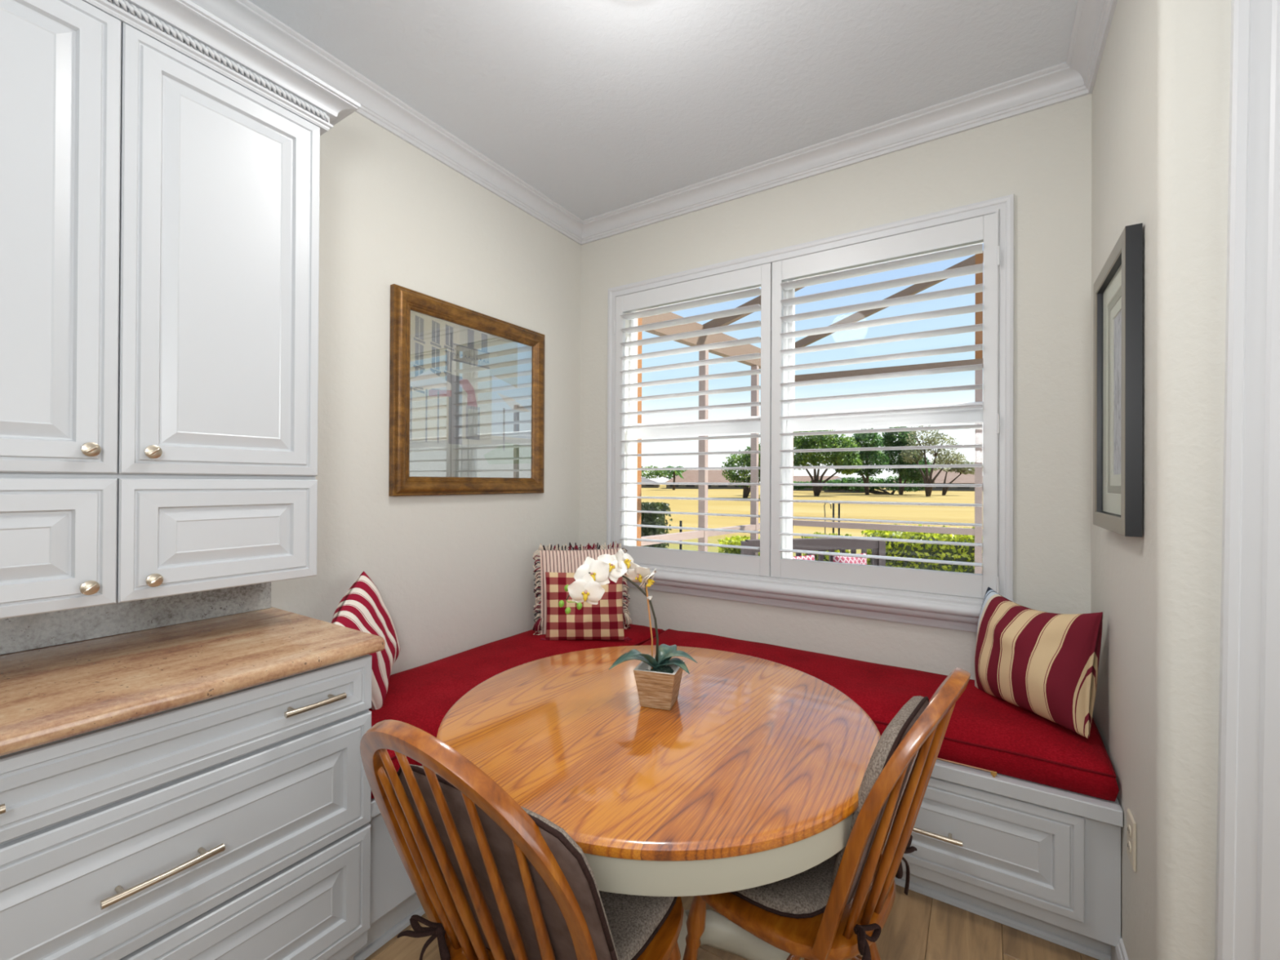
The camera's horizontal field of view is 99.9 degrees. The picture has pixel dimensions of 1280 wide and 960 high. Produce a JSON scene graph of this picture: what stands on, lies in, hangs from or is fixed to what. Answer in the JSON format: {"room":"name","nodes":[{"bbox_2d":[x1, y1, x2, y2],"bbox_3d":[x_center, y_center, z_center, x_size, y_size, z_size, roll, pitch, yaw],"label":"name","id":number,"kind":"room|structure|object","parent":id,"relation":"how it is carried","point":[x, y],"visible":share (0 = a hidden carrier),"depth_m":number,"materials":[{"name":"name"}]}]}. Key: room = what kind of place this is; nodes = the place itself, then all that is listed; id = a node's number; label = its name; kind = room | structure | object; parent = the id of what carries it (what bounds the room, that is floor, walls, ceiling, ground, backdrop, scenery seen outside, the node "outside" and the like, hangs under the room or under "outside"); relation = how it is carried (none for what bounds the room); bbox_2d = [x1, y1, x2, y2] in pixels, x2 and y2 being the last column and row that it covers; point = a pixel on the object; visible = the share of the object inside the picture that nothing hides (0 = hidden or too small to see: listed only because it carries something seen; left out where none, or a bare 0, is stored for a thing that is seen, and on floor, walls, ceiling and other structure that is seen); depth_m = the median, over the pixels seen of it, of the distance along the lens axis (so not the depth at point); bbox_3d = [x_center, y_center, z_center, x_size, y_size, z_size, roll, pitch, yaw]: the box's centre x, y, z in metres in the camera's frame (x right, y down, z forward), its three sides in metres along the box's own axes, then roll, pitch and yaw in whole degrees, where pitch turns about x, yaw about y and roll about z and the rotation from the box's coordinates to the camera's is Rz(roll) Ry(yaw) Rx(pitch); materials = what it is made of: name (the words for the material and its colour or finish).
{"room":"dining room","nodes":[
{"label":"dining room","id":0,"kind":"room"},
{"bbox_2d":[271,111,581,675],"bbox_3d":[-1.750,-0.067,1.082,0.200,2.780,5.300,0,0,33],"label":"wall","id":1,"kind":"structure","parent":0,"point":[452,575],"depth_m":2.21,"materials":[{"name":"white paint"}]},
{"bbox_2d":[0,582,271,654],"bbox_3d":[-1.555,0.342,1.183,0.020,0.134,1.326,0,0,33],"label":"backsplash","id":2,"kind":"structure","parent":1,"relation":"attached to","point":[25,633],"depth_m":1.44,"materials":[{"name":"grey stone"}]},
{"bbox_2d":[0,0,360,618],"bbox_3d":[-1.369,-0.450,1.121,0.395,1.449,1.376,0,0,33],"label":"upper cabinet","id":3,"kind":"object","parent":1,"relation":"attached to","point":[160,162],"visible":1,"depth_m":1.24,"materials":[{"name":"grey paint"}]},
{"bbox_2d":[190,0,583,244],"bbox_3d":[-1.640,-1.411,0.991,0.078,0.092,4.950,0,0,33],"label":"trim","id":4,"kind":"structure","parent":1,"relation":"attached to","point":[380,107],"depth_m":2.07,"materials":[{"name":"white wood"}]},
{"bbox_2d":[388,284,544,496],"bbox_3d":[-0.730,-0.347,2.446,0.040,0.824,0.850,0,0,33],"label":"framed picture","id":5,"kind":"object","parent":1,"relation":"attached to","point":[467,386],"visible":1,"depth_m":2.38,"materials":[{"name":"brown wood"}]},
{"bbox_2d":[408,310,531,478],"bbox_3d":[-0.743,-0.347,2.454,0.007,0.684,0.710,0,0,33],"label":"print","id":6,"kind":"object","parent":5,"relation":"attached to","point":[470,384],"depth_m":2.40,"materials":[{"name":"multicoloured"}]},
{"bbox_2d":[248,0,1078,220],"bbox_3d":[0.194,-1.527,-0.152,5.000,0.150,5.300,0,0,33],"label":"ceiling","id":7,"kind":"structure","parent":0,"point":[600,107],"depth_m":1.89,"materials":[{"name":"white paint"}]},
{"bbox_2d":[364,884,1098,959],"bbox_3d":[0.222,1.388,-0.191,4.900,0.120,5.300,0,0,33],"label":"floor","id":8,"kind":"structure","parent":0,"point":[917,926],"depth_m":1.56,"materials":[{"name":"brown wood"}]},
{"bbox_2d":[0,653,372,959],"bbox_3d":[-1.293,0.888,1.021,0.636,0.872,1.302,0,0,33],"label":"base cabinet","id":9,"kind":"object","parent":8,"relation":"on","point":[234,825],"visible":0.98,"depth_m":1.11,"materials":[{"name":"grey paint"}]},
{"bbox_2d":[0,606,385,755],"bbox_3d":[-1.295,0.428,1.022,0.630,0.036,1.335,0,0,33],"label":"countertop","id":10,"kind":"structure","parent":9,"relation":"on","point":[53,693],"depth_m":1.19,"materials":[{"name":"brown laminate"}]},
{"bbox_2d":[353,797,425,959],"bbox_3d":[-0.522,1.099,2.245,0.616,0.466,1.592,0,0,33],"label":"bench","id":11,"kind":"object","parent":8,"relation":"on","point":[394,900],"visible":0.02,"depth_m":1.51,"materials":[{"name":"grey paint"}]},
{"bbox_2d":[368,623,665,799],"bbox_3d":[-0.533,0.800,2.255,0.580,0.130,1.592,0,0,33],"label":"bench cushion","id":12,"kind":"object","parent":11,"relation":"on","point":[420,697],"visible":0.29,"depth_m":2.05,"materials":[{"name":"red fabric"}]},
{"bbox_2d":[331,571,399,709],"bbox_3d":[-0.929,0.542,1.822,0.167,0.437,0.424,0,0,-14],"label":"throw pillow","id":13,"kind":"object","parent":12,"relation":"on","point":[362,608],"visible":0.62,"depth_m":1.79,"materials":[{"name":"red fabric"}]},
{"bbox_2d":[532,541,632,635],"bbox_3d":[-0.288,0.540,2.688,0.504,0.451,0.155,0,0,-18],"label":"throw pillow","id":14,"kind":"object","parent":12,"relation":"on","point":[557,560],"visible":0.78,"depth_m":2.67,"materials":[{"name":"fabric"}]},
{"bbox_2d":[539,572,631,640],"bbox_3d":[-0.253,0.592,2.508,0.432,0.317,0.141,0,0,2],"label":"throw pillow","id":15,"kind":"object","parent":12,"relation":"on","point":[603,620],"visible":0.83,"depth_m":2.47,"materials":[{"name":"red fabric"}]},
{"bbox_2d":[360,719,683,959],"bbox_3d":[-0.185,0.842,1.024,0.462,0.974,0.627,0,0,33],"label":"chair","id":16,"kind":"object","parent":8,"relation":"on","point":[443,900],"visible":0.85,"depth_m":0.82,"materials":[{"name":"brown wood"}]},
{"bbox_2d":[396,764,618,959],"bbox_3d":[-0.252,0.707,0.904,0.507,0.478,0.174,0,0,33],"label":"pad","id":17,"kind":"object","parent":16,"relation":"on","point":[570,857],"visible":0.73,"depth_m":0.83,"materials":[{"name":"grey fabric"}]},
{"bbox_2d":[599,890,677,959],"bbox_3d":[-0.122,0.864,1.136,0.368,0.032,0.363,0,0,33],"label":"seat pad","id":18,"kind":"object","parent":16,"relation":"on","point":[633,921],"visible":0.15,"depth_m":1.05,"materials":[{"name":"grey fabric"}]},
{"bbox_2d":[436,644,880,959],"bbox_3d":[0.042,0.956,1.384,1.068,0.745,1.068,0,0,33],"label":"round table","id":19,"kind":"object","parent":8,"relation":"on","point":[753,775],"visible":0.7,"depth_m":1.13,"materials":[{"name":"brown wood"}]},
{"bbox_2d":[558,548,697,710],"bbox_3d":[-0.035,0.384,1.388,0.351,0.396,0.163,0,0,-18],"label":"potted orchid","id":20,"kind":"object","parent":19,"relation":"on","point":[658,678],"visible":1,"depth_m":1.39,"materials":[{"name":"white plant"}]},
{"bbox_2d":[682,667,970,959],"bbox_3d":[0.398,0.850,1.218,0.595,0.965,0.443,0,0,33],"label":"chair","id":21,"kind":"object","parent":8,"relation":"on","point":[830,935],"visible":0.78,"depth_m":1.03,"materials":[{"name":"brown wood"}]},
{"bbox_2d":[730,852,838,919],"bbox_3d":[0.309,0.866,1.283,0.371,0.032,0.376,0,0,33],"label":"seat pad","id":22,"kind":"object","parent":21,"relation":"on","point":[806,894],"visible":0.17,"depth_m":1.11,"materials":[{"name":"grey tweed fabric"},{"name":"dark brown fabric piping"}]},
{"bbox_2d":[831,695,928,959],"bbox_3d":[0.512,0.711,1.125,0.140,0.506,0.429,0,0,40],"label":"pad","id":23,"kind":"object","parent":21,"relation":"attached to","point":[896,730],"visible":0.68,"depth_m":1.01,"materials":[{"name":"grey fabric"}]},
{"bbox_2d":[894,756,1123,959],"bbox_3d":[0.687,1.105,2.085,1.705,0.466,0.564,0,0,33],"label":"window bench","id":24,"kind":"object","parent":8,"relation":"on","point":[1040,860],"visible":0.25,"depth_m":1.55,"materials":[{"name":"grey paint"}]},
{"bbox_2d":[640,628,947,735],"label":"bench cushion","id":25,"kind":"object","parent":24,"relation":"on","point":[881,691],"depth_m":2.07,"materials":[{"name":"red fabric"}]},
{"bbox_2d":[936,679,1119,801],"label":"bench cushion","id":26,"kind":"object","parent":24,"relation":"on","point":[993,735],"depth_m":1.60,"materials":[{"name":"red fabric"}]},
{"bbox_2d":[974,586,1102,738],"bbox_3d":[1.276,0.571,1.761,0.203,0.366,0.393,0,0,-13],"label":"throw pillow","id":27,"kind":"object","parent":26,"relation":"on","point":[1045,664],"visible":0.98,"depth_m":1.66,"materials":[{"name":"red fabric"}]},
{"bbox_2d":[579,93,1091,679],"bbox_3d":[0.664,-0.049,2.564,2.269,2.780,0.200,0,0,33],"label":"wall","id":28,"kind":"structure","parent":0,"point":[1042,157],"depth_m":2.08,"materials":[{"name":"white paint"}]},
{"bbox_2d":[626,286,760,545],"bbox_3d":[0.283,-0.276,2.836,0.867,1.442,0.065,0,0,33],"label":"window","id":29,"kind":"structure","parent":28,"relation":"in","point":[748,427],"depth_m":2.89,"materials":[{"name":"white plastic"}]},
{"bbox_2d":[613,262,772,576],"bbox_3d":[0.235,-0.278,2.709,0.873,1.437,0.087,0,0,33],"label":"plantation shutter","id":30,"kind":"object","parent":29,"relation":"attached to","point":[757,276],"visible":0.88,"depth_m":2.65,"materials":[{"name":"white wood"}]},
{"bbox_2d":[606,194,1013,601],"bbox_3d":[0.597,-0.278,2.476,1.844,1.555,0.024,0,0,33],"label":"trim","id":31,"kind":"structure","parent":28,"relation":"attached to","point":[1003,206],"depth_m":2.03,"materials":[{"name":"white wood"}]},
{"bbox_2d":[622,563,1014,632],"bbox_3d":[0.582,0.509,2.454,1.850,0.132,0.068,0,0,33],"label":"trim","id":32,"kind":"structure","parent":28,"relation":"attached to","point":[934,610],"depth_m":2.30,"materials":[{"name":"white wood"}]},
{"bbox_2d":[581,62,1091,244],"bbox_3d":[0.596,-1.394,2.452,2.269,0.092,0.078,0,0,33],"label":"trim","id":33,"kind":"structure","parent":28,"relation":"attached to","point":[1058,83],"depth_m":2.25,"materials":[{"name":"white wood"}]},
{"bbox_2d":[782,241,983,558],"bbox_3d":[1.061,-0.274,2.338,0.880,1.442,0.065,0,0,33],"label":"window","id":34,"kind":"structure","parent":28,"relation":"in","point":[971,415],"depth_m":2.46,"materials":[{"name":"white plastic"}]},
{"bbox_2d":[770,213,999,598],"bbox_3d":[0.973,-0.276,2.237,0.868,1.437,0.087,0,0,33],"label":"plantation shutter","id":35,"kind":"object","parent":34,"relation":"attached to","point":[984,228],"visible":0.98,"depth_m":2.18,"materials":[{"name":"white wood"}]},
{"bbox_2d":[1090,0,1231,959],"bbox_3d":[1.525,-0.049,1.497,0.331,2.780,1.070,0,0,33],"label":"wall","id":36,"kind":"structure","parent":0,"point":[1160,95],"depth_m":1.13,"materials":[{"name":"white paint"}]},
{"bbox_2d":[1066,0,1117,93],"bbox_3d":[1.284,-1.394,1.495,0.078,0.092,0.948,0,0,33],"label":"trim","id":37,"kind":"structure","parent":36,"relation":"attached to","point":[1093,18],"depth_m":1.69,"materials":[{"name":"white wood"}]},
{"bbox_2d":[1093,222,1142,537],"bbox_3d":[1.268,-0.231,1.438,0.031,0.728,0.436,0,0,33],"label":"framed picture","id":38,"kind":"object","parent":36,"relation":"attached to","point":[1117,289],"visible":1,"depth_m":1.41,"materials":[{"name":"black wood"}]},
{"bbox_2d":[1113,310,1121,475],"bbox_3d":[1.278,-0.231,1.432,0.004,0.432,0.140,0,0,33],"label":"print","id":39,"kind":"object","parent":38,"relation":"attached to","point":[1117,313],"depth_m":1.45},
{"bbox_2d":[1111,935,1128,959],"bbox_3d":[1.192,1.279,1.303,0.014,0.118,0.429,0,0,33],"label":"baseboard","id":40,"kind":"structure","parent":36,"relation":"attached to","point":[1117,953],"depth_m":1.42,"materials":[{"name":"white wood"}]},
{"bbox_2d":[1126,808,1136,871],"bbox_3d":[1.214,0.889,1.332,0.009,0.116,0.072,0,0,33],"label":"outlet plate","id":41,"kind":"object","parent":36,"relation":"attached to","point":[1131,823],"visible":1,"depth_m":1.32,"materials":[{"name":"beige plastic"}]},
{"bbox_2d":[1127,824,1131,837],"bbox_3d":[1.214,0.869,1.332,0.008,0.028,0.028,0,0,33],"label":"socket","id":42,"kind":"object","parent":41,"relation":"attached to","point":[1129,826],"depth_m":1.33,"materials":[{"name":"grey plastic"}]},
{"bbox_2d":[1127,840,1131,853],"bbox_3d":[1.214,0.909,1.332,0.008,0.028,0.028,0,0,33],"label":"socket","id":43,"kind":"object","parent":41,"relation":"attached to","point":[1129,842],"depth_m":1.33,"materials":[{"name":"grey plastic"}]},
{"bbox_2d":[1214,0,1279,959],"bbox_3d":[1.210,-0.003,1.051,0.126,2.680,0.020,0,0,33],"label":"trim","id":44,"kind":"structure","parent":36,"relation":"attached to","point":[1247,892],"depth_m":1.05,"materials":[{"name":"white wood"}]},
{"label":"outside","id":45,"kind":"structure","parent":0,"visible":0},
{"bbox_2d":[640,484,982,556],"bbox_3d":[20.759,1.735,110.263,240.000,1.270,196.700,0,0,33],"label":"ground","id":46,"kind":"structure","parent":45,"point":[961,514],"depth_m":33.65,"materials":[{"name":"yellow plant"}]},
{"bbox_2d":[641,477,659,488],"bbox_3d":[-1.014,0.575,98.502,12.611,2.200,11.815,0,0,33],"label":"house","id":47,"kind":"structure","parent":46,"relation":"on","point":[643,479],"depth_m":94.89,"materials":[{"name":"brown paint"}]},
{"bbox_2d":[640,502,672,548],"bbox_3d":[-0.030,0.921,7.812,0.978,1.232,0.470,0,0,33],"label":"hedge","id":48,"kind":"object","parent":46,"relation":"on","point":[646,518],"visible":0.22,"depth_m":7.57,"materials":[{"name":"green plant"}]},
{"bbox_2d":[641,465,686,479],"bbox_3d":[5.763,-0.789,113.197,16.683,4.690,4.244,0,0,33],"label":"tree","id":49,"kind":"object","parent":46,"relation":"on","point":[656,473],"visible":0.36,"depth_m":113.90,"materials":[{"name":"green plant"}]},
{"bbox_2d":[663,466,684,489],"bbox_3d":[5.019,-0.261,79.895,3.378,3.658,3.342,0,0,33],"label":"palm tree","id":50,"kind":"object","parent":46,"relation":"on","point":[672,472],"visible":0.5,"depth_m":79.73,"materials":[{"name":"green plant"}]},
{"bbox_2d":[679,520,682,549],"bbox_3d":[0.908,1.274,11.992,0.055,0.733,0.055,0,0,-35],"label":"post","id":51,"kind":"object","parent":46,"relation":"on","point":[680,522],"visible":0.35,"depth_m":11.97,"materials":[{"name":"black"}]},
{"bbox_2d":[665,470,743,488],"bbox_3d":[11.201,0.026,90.687,16.521,3.450,14.194,0,0,33],"label":"house","id":52,"kind":"structure","parent":46,"relation":"on","point":[689,476],"depth_m":87.46,"materials":[{"name":"brown paint"}]},
{"bbox_2d":[717,535,759,555],"bbox_3d":[1.257,1.095,6.366,0.630,0.857,0.594,0,0,33],"label":"hedge","id":53,"kind":"object","parent":46,"relation":"on","point":[734,540],"visible":0.22,"depth_m":6.27,"materials":[{"name":"green plant"}]},
{"bbox_2d":[720,441,760,497],"bbox_3d":[10.691,-0.891,49.724,6.699,5.400,3.342,0,0,22],"label":"bushy tree","id":54,"kind":"object","parent":46,"relation":"on","point":[745,460],"visible":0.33,"depth_m":49.72,"materials":[{"name":"green plant"}]},
{"bbox_2d":[793,475,839,490],"bbox_3d":[26.359,0.584,80.981,14.330,2.400,10.423,0,0,33],"label":"house","id":55,"kind":"structure","parent":46,"relation":"on","point":[803,478],"depth_m":79.69,"materials":[{"name":"brown paint"}]},
{"bbox_2d":[800,532,851,561],"bbox_3d":[2.227,1.089,6.396,0.600,0.917,0.687,0,0,33],"label":"hedge","id":56,"kind":"object","parent":46,"relation":"on","point":[826,557],"visible":0.02,"depth_m":6.25,"materials":[{"name":"green plant"}]},
{"bbox_2d":[823,502,831,533],"bbox_3d":[3.131,0.940,8.981,0.126,1.221,0.014,0,0,33],"label":"hook","id":57,"kind":"object","parent":46,"relation":"on","point":[825,503],"visible":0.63,"depth_m":9.00,"materials":[{"name":"black metal"}]},
{"bbox_2d":[793,429,862,496],"bbox_3d":[17.969,-1.978,54.822,8.673,7.568,4.286,0,0,24],"label":"oak tree","id":58,"kind":"object","parent":46,"relation":"on","point":[814,442],"visible":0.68,"depth_m":53.71,"materials":[{"name":"green plant"}]},
{"bbox_2d":[832,502,834,533],"bbox_3d":[5.030,1.194,13.997,0.046,1.176,0.046,0,0,-35],"label":"stake","id":59,"kind":"object","parent":46,"relation":"on","point":[833,503],"visible":0.35,"depth_m":13.98,"materials":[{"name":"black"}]},
{"bbox_2d":[838,503,839,535],"bbox_3d":[5.166,1.195,13.969,0.046,1.177,0.046,0,0,-35],"label":"stake","id":60,"kind":"object","parent":46,"relation":"on","point":[838,504],"visible":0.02,"depth_m":13.95,"materials":[{"name":"black"}]},
{"bbox_2d":[824,477,865,493],"bbox_3d":[27.182,0.805,70.954,6.000,2.300,5.000,0,0,27],"label":"house","id":61,"kind":"structure","parent":46,"relation":"on","point":[839,478],"depth_m":69.44,"materials":[{"name":"brown paint"}]},
{"bbox_2d":[793,475,934,494],"bbox_3d":[25.263,0.675,65.081,18.350,2.616,2.670,0,0,33],"label":"shade tree","id":62,"kind":"object","parent":46,"relation":"on","point":[856,488],"visible":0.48,"depth_m":63.49,"materials":[{"name":"green plant"}]},
{"bbox_2d":[848,427,889,495],"bbox_3d":[24.821,-1.980,59.385,4.981,7.538,3.237,0,0,33],"label":"tree","id":63,"kind":"object","parent":46,"relation":"on","point":[875,442],"visible":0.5,"depth_m":58.50,"materials":[{"name":"green plant"}]},
{"bbox_2d":[879,426,931,494],"bbox_3d":[29.606,-2.152,59.937,5.601,8.012,3.326,0,0,33],"label":"tree","id":64,"kind":"object","parent":46,"relation":"on","point":[891,437],"visible":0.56,"depth_m":59.47,"materials":[{"name":"green plant"}]},
{"bbox_2d":[861,523,982,574],"bbox_3d":[3.507,1.018,5.638,2.191,1.052,0.799,0,0,33],"label":"hedge","id":65,"kind":"object","parent":46,"relation":"on","point":[900,549],"visible":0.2,"depth_m":5.61,"materials":[{"name":"green plant"}]},
{"bbox_2d":[899,425,966,496],"bbox_3d":[29.691,-2.018,54.697,6.060,7.619,2.963,0,0,33],"label":"sparse tree","id":66,"kind":"object","parent":46,"relation":"on","point":[927,480],"visible":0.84,"depth_m":54.70,"materials":[{"name":"green plant"}]},
{"bbox_2d":[890,469,982,491],"bbox_3d":[44.150,0.109,79.095,14.829,3.300,10.353,0,0,33],"label":"house","id":67,"kind":"structure","parent":46,"relation":"on","point":[962,478],"depth_m":75.52,"materials":[{"name":"brown paint"}]},
{"bbox_2d":[929,457,974,495],"bbox_3d":[34.494,-0.369,59.187,5.738,4.544,2.877,0,0,33],"label":"tree","id":68,"kind":"object","parent":46,"relation":"on","point":[962,470],"visible":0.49,"depth_m":58.95,"materials":[{"name":"green plant"}]},
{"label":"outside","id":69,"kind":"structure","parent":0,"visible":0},
{"bbox_3d":[1.447,1.420,4.042,14.000,0.100,3.150,0,0,33],"label":"patio","id":70,"kind":"object","parent":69,"visible":0},
{"bbox_2d":[636,250,983,573],"bbox_3d":[2.096,-0.365,3.458,3.539,3.473,2.815,0,0,33],"label":"screen enclosure","id":71,"kind":"object","parent":70,"relation":"on","point":[702,535],"visible":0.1,"depth_m":4.56,"materials":[{"name":"brown paint"}]},
{"bbox_2d":[740,536,885,566],"bbox_3d":[1.394,0.904,3.770,1.192,0.930,0.650,0,0,-15],"label":"sofa","id":72,"kind":"object","parent":70,"relation":"on","point":[878,547],"visible":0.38,"depth_m":4.07,"materials":[{"name":"grey wood"}]},
{"bbox_2d":[792,554,814,560],"bbox_3d":[1.142,0.741,3.914,0.299,0.385,0.103,0,0,-25],"label":"pillow","id":73,"kind":"object","parent":72,"relation":"on","point":[806,557],"visible":0.09,"depth_m":3.92,"materials":[{"name":"pink fabric"}]},
{"bbox_2d":[832,552,866,564],"bbox_3d":[1.570,0.743,4.026,0.299,0.385,0.103,0,0,-25],"label":"pillow","id":74,"kind":"object","parent":72,"relation":"on","point":[854,560],"visible":0.16,"depth_m":3.99,"materials":[{"name":"pink fabric"}]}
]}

